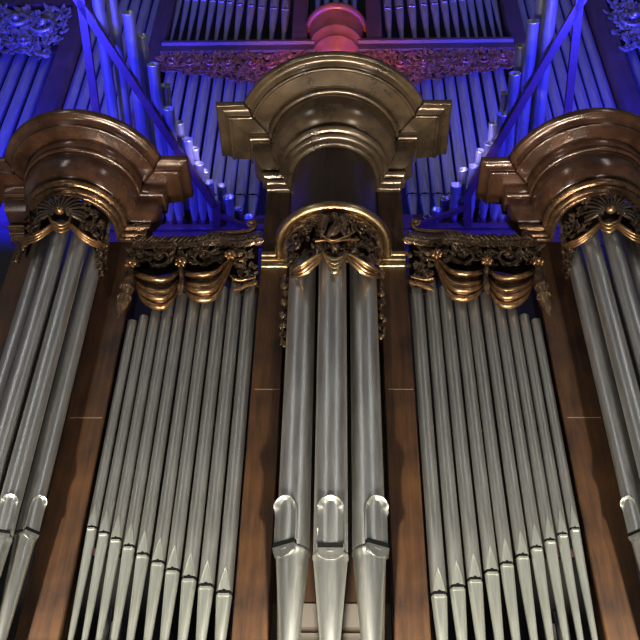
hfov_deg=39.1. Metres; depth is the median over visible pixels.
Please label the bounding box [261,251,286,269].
trim
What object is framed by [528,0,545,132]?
pipe
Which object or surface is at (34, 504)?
pipe
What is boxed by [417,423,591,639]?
board
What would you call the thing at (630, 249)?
pipe
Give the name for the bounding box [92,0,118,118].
pipe
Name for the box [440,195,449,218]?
pipe
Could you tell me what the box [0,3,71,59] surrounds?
shade
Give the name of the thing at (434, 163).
pipe
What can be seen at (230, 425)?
board
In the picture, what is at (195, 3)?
pipe
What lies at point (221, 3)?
pipe
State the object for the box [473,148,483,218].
pipe
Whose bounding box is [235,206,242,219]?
pipe
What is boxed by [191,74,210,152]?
pipe
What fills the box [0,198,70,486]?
pipe
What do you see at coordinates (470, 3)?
pipe
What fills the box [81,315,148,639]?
pipe
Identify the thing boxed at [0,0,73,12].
lintel
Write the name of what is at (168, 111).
pipe
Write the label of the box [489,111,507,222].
pipe
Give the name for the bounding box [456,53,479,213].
pipe
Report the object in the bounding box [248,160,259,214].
pipe
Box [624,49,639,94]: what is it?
pipe
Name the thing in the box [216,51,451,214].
crown molding
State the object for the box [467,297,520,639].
pipe
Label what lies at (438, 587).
pipe
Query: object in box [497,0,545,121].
post
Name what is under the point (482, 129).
pipe
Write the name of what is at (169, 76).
pipe
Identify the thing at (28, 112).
pipe
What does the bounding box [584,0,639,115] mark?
post
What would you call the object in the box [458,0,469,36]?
pipe
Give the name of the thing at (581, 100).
pipe
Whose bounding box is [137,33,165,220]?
pipe
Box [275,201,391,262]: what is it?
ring
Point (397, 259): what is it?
trim
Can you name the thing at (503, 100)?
pipe
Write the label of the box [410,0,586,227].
rack
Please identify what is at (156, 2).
pipe
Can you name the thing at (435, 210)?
pipe
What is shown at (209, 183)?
pipe
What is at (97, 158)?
crown molding
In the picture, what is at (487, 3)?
pipe
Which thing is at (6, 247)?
wall
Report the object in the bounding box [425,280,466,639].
pipe
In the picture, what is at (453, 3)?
pipe
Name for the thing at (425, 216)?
pipe
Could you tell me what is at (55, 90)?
post
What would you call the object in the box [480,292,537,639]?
pipe
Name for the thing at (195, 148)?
pipe
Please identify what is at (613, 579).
post
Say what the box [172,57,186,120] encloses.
pipe
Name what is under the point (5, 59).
pipe
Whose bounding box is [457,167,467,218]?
pipe
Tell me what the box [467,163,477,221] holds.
pipe
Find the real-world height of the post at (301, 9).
4.023 m
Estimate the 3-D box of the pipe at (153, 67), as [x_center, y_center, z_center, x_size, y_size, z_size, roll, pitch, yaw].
[-1.968,-2.116,11.266,0.143,0.620,2.230,1,-40,0]
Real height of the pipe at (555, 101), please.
8.338 m
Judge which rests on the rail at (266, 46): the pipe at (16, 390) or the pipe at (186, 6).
the pipe at (186, 6)
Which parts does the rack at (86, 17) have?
support rail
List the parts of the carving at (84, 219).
shell knob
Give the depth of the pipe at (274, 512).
6.01 m
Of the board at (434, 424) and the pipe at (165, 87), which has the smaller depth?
the board at (434, 424)
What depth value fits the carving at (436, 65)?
14.75 m
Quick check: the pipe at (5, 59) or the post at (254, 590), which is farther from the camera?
the pipe at (5, 59)
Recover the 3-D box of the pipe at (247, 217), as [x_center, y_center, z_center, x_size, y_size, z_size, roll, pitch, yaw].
[-0.929,-1.292,11.853,0.130,0.146,0.222,0,-40,1]
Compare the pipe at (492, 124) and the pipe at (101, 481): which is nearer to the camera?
the pipe at (101, 481)
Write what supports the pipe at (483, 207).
attached to the chest
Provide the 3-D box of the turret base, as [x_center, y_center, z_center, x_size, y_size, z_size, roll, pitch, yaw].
[0.270,-4.882,15.221,1.090,1.089,0.545,0,-40,1]
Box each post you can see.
[0,0,92,229]
[0,242,36,359]
[14,242,137,639]
[132,0,175,129]
[231,193,290,639]
[292,0,309,38]
[364,0,381,37]
[376,192,430,639]
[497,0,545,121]
[531,242,639,639]
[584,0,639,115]
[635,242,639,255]
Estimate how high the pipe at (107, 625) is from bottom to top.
0.720 m
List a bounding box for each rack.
[73,0,249,228]
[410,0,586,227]
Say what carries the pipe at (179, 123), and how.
attached to the chest
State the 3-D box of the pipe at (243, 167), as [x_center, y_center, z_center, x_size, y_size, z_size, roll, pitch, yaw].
[-1.127,-2.780,13.821,0.160,3.915,0.171,0,-40,1]
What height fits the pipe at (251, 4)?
3.857 m
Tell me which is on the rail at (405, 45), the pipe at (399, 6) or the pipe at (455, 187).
the pipe at (399, 6)
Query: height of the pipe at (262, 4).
3.786 m
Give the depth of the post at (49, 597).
6.96 m
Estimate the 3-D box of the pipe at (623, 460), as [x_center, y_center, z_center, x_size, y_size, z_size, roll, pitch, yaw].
[2.245,0.588,7.025,0.170,4.472,0.157,28,-47,-28]
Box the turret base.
[306,2,365,52]
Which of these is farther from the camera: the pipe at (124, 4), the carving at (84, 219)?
the pipe at (124, 4)
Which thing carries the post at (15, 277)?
on the wall
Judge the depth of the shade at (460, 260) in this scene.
8.20 m
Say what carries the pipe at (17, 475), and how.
on the wall
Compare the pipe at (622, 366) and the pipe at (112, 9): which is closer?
the pipe at (622, 366)
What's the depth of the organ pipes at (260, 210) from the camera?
18.67 m
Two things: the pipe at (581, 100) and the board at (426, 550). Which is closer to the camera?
the board at (426, 550)
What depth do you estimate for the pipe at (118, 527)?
6.92 m
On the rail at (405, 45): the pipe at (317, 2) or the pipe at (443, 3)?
the pipe at (443, 3)
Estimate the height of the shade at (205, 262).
1.268 m
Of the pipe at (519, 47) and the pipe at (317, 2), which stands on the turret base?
the pipe at (317, 2)
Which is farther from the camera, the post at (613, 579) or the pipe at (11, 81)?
the pipe at (11, 81)
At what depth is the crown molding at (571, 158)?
8.25 m
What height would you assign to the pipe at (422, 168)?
3.899 m
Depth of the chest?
11.76 m
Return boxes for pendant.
[177,266,184,295]
[483,264,489,294]
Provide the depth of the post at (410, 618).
6.98 m
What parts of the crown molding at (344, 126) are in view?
bed moulding, crown moulding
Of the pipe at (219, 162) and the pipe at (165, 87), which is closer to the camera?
the pipe at (165, 87)
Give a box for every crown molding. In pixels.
[0,109,193,245]
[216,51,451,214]
[476,108,639,241]
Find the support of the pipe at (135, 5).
on the wall at (6, 247)
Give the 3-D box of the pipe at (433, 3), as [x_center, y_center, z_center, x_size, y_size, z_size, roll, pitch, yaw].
[2.076,-6.065,16.595,0.146,3.850,0.157,0,-40,1]
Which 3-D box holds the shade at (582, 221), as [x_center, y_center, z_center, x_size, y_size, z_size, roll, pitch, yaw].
[2.519,-0.852,7.954,0.832,0.876,0.526,-6,-41,8]
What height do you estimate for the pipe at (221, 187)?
0.217 m
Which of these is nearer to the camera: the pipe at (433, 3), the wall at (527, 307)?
the wall at (527, 307)
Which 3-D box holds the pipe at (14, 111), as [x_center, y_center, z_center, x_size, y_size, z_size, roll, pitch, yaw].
[-4.927,-2.913,14.104,0.192,4.377,0.205,0,-40,1]
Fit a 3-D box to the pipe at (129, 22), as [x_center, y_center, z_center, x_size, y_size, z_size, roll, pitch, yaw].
[-2.187,-2.358,11.092,0.148,0.760,2.819,1,-40,0]
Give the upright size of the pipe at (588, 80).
8.338 m
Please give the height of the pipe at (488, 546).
3.562 m
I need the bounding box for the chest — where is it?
[87,214,602,248]
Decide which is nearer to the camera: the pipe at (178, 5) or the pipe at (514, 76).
the pipe at (514, 76)
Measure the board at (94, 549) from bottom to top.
1.130 m
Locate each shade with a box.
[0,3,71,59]
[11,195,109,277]
[117,219,263,317]
[155,49,308,84]
[279,211,386,346]
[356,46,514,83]
[403,218,551,316]
[559,194,639,278]
[603,0,639,51]
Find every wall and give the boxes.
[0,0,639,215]
[0,230,639,495]
[0,246,639,639]
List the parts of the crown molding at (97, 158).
bed moulding, crown moulding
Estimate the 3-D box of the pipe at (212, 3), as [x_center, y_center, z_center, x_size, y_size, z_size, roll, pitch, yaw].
[-1.961,-6.125,16.759,0.133,4.040,0.143,0,-40,1]
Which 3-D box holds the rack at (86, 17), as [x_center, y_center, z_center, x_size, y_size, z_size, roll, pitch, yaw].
[-2.126,-2.259,11.075,0.889,0.754,3.482,-21,-45,24]
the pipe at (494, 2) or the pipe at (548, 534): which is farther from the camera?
the pipe at (494, 2)
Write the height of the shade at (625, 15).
1.727 m
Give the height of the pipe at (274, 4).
3.748 m
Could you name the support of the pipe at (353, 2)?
on the turret base
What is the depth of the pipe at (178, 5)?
16.16 m
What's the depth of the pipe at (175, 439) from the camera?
6.90 m
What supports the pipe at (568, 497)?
on the wall
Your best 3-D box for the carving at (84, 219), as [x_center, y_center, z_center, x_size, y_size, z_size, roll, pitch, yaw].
[-2.291,-0.862,8.096,0.830,0.876,0.527,5,-41,-5]
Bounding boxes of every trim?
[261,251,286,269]
[379,251,405,268]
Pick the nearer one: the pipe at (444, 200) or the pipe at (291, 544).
the pipe at (291, 544)
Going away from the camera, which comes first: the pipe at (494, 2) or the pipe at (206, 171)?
the pipe at (206, 171)
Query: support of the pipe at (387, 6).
on the rail at (405, 45)
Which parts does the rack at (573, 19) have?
support rail, support rail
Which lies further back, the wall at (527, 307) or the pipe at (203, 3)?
the pipe at (203, 3)
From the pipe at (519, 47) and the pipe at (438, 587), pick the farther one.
the pipe at (519, 47)
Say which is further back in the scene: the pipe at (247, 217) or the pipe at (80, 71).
the pipe at (80, 71)
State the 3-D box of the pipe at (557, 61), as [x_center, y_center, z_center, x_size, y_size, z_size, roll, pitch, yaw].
[4.013,-4.402,15.216,0.180,8.338,0.192,0,-40,1]
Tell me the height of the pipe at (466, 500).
3.602 m
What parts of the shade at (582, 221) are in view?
shell knob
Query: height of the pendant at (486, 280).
0.357 m
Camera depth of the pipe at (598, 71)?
15.00 m
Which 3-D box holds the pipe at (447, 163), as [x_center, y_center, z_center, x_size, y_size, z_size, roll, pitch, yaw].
[1.899,-2.834,13.783,0.160,4.033,0.171,0,-40,1]
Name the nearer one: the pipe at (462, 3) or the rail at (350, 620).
the rail at (350, 620)
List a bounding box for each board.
[67,548,238,639]
[74,423,247,639]
[273,262,390,632]
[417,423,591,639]
[425,549,598,639]
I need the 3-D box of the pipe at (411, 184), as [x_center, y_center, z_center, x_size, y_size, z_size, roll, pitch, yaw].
[1.337,-2.761,13.736,0.160,3.846,0.171,0,-40,1]
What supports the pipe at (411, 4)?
on the rail at (405, 45)
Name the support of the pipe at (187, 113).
on the wall at (6, 247)
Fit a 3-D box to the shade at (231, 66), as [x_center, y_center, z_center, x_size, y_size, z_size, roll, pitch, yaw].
[-1.382,-4.125,14.792,2.766,1.070,0.187,0,-40,1]
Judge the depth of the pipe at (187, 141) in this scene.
11.51 m
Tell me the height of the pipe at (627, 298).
4.472 m
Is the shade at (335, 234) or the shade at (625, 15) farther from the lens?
the shade at (625, 15)
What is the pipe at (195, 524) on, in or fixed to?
on the wall
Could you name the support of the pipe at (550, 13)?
attached to the chest
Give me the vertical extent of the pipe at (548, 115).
8.338 m
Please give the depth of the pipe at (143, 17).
16.19 m
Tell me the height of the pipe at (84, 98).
8.338 m
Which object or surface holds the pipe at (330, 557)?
on the wall
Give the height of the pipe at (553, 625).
0.620 m
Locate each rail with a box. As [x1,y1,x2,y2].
[160,39,315,57]
[271,603,391,639]
[356,37,514,55]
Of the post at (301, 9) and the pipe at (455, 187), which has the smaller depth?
the pipe at (455, 187)
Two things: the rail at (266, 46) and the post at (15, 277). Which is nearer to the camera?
the post at (15, 277)
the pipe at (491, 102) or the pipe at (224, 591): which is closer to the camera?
the pipe at (224, 591)
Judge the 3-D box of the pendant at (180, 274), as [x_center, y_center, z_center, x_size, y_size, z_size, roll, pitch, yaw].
[-1.242,-0.352,8.045,0.080,0.357,0.066,0,-40,1]
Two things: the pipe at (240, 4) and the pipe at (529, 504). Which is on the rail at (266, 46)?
the pipe at (240, 4)
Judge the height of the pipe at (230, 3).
3.966 m
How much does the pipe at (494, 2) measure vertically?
4.023 m
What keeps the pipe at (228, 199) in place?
attached to the chest
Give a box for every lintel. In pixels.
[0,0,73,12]
[605,0,639,6]
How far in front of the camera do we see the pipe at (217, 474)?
6.90 m
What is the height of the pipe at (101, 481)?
3.216 m
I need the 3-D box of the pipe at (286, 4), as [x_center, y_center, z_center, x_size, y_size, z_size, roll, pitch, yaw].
[-0.611,-6.004,16.618,0.164,3.711,0.175,0,-40,1]
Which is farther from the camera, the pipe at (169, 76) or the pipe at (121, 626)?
the pipe at (169, 76)
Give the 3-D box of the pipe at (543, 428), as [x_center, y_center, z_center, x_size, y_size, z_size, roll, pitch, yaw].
[1.766,1.211,6.837,0.082,3.267,0.088,0,-40,1]
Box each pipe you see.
[0,52,40,156]
[0,53,13,88]
[0,53,27,125]
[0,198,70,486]
[0,200,96,576]
[0,208,111,639]
[0,221,55,407]
[16,54,54,129]
[49,0,119,201]
[63,0,105,108]
[68,319,136,639]
[80,0,141,200]
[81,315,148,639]
[88,0,130,110]
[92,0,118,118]
[95,608,111,639]
[96,310,160,639]
[97,0,152,207]
[105,0,132,126]
[109,621,122,639]
[110,300,174,639]
[122,10,148,139]
[126,293,187,639]
[130,0,159,112]
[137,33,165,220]
[143,299,199,639]
[147,62,173,224]
[160,302,212,639]
[161,83,175,217]
[163,106,183,224]
[164,71,175,93]
[169,0,182,40]
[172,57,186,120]
[175,120,190,220]
[177,286,227,639]
[178,0,190,39]
[181,74,198,136]
[183,137,198,223]
[187,0,198,39]
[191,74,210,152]
[193,146,199,219]
[194,161,206,223]
[195,0,207,39]
[196,280,241,639]
[201,77,223,175]
[204,169,209,219]
[204,179,214,223]
[205,0,216,39]
[212,78,234,200]
[214,0,225,39]
[215,275,255,639]
[216,183,226,213]
[223,0,234,39]
[223,194,234,224]
[224,81,246,194]
[234,0,244,39]
[235,82,253,208]
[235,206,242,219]
[244,214,253,223]
[245,0,255,39]
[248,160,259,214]
[257,0,266,39]
[269,0,278,38]
[272,253,315,639]
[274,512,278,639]
[281,0,290,38]
[312,251,348,639]
[315,0,320,8]
[350,253,389,639]
[351,0,356,8]
[382,0,391,37]
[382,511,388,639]
[394,0,403,37]
[406,163,417,213]
[407,0,416,37]
[410,275,447,639]
[414,81,429,213]
[419,0,428,37]
[421,79,442,206]
[423,214,430,218]
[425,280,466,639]
[430,0,439,37]
[432,78,454,209]
[432,207,440,222]
[439,285,485,639]
[440,0,450,36]
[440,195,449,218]
[444,75,467,188]
[449,0,459,36]
[449,182,461,222]
[454,301,503,639]
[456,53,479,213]
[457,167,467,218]
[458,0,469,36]
[466,0,477,36]
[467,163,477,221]
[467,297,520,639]
[468,71,487,147]
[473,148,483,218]
[475,0,486,36]
[479,141,493,222]
[480,54,497,121]
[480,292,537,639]
[484,0,495,36]
[486,121,495,218]
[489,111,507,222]
[491,0,502,36]
[493,300,553,639]
[494,67,507,100]
[498,71,520,222]
[500,91,507,110]
[505,43,524,218]
[507,308,568,639]
[515,19,539,145]
[517,0,551,120]
[519,313,583,639]
[524,0,563,117]
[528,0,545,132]
[531,318,597,639]
[532,0,557,129]
[543,623,556,639]
[552,32,576,110]
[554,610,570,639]
[555,2,608,197]
[558,207,639,570]
[559,0,630,204]
[570,0,616,108]
[573,200,639,477]
[599,197,639,380]
[613,197,639,304]
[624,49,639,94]
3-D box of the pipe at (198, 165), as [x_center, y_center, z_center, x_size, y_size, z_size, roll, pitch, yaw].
[-1.531,-1.599,11.639,0.122,0.313,0.971,0,-40,1]
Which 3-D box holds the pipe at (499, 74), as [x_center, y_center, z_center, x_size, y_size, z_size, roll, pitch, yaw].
[2.927,-2.950,13.853,0.160,4.330,0.171,0,-40,1]
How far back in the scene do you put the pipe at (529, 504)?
6.84 m
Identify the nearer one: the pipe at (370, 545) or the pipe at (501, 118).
the pipe at (370, 545)
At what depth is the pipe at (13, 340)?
7.62 m
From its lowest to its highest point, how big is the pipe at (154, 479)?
3.520 m
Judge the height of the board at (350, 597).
4.871 m
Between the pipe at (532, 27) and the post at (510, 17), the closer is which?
the pipe at (532, 27)
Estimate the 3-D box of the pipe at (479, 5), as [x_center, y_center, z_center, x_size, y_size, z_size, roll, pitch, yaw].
[2.885,-6.123,16.623,0.124,3.997,0.133,0,-40,1]
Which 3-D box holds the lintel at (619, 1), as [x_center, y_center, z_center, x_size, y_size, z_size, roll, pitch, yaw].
[6.146,-5.831,16.289,2.220,0.570,0.500,0,-40,1]
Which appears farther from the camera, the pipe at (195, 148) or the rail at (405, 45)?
the rail at (405, 45)
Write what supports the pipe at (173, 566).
on the wall
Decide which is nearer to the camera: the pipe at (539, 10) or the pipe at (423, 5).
the pipe at (539, 10)
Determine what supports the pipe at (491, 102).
on the wall at (6, 247)
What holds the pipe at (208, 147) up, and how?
on the wall at (6, 247)
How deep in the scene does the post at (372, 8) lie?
15.66 m
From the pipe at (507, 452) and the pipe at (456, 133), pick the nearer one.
the pipe at (507, 452)
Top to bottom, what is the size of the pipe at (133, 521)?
3.479 m
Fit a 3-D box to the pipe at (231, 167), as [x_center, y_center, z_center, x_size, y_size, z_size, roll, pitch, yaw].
[-1.306,-2.813,13.854,0.160,4.003,0.171,0,-40,1]
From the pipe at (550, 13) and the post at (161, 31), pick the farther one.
the post at (161, 31)
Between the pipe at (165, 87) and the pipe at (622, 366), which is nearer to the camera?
the pipe at (622, 366)
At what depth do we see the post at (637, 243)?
8.38 m

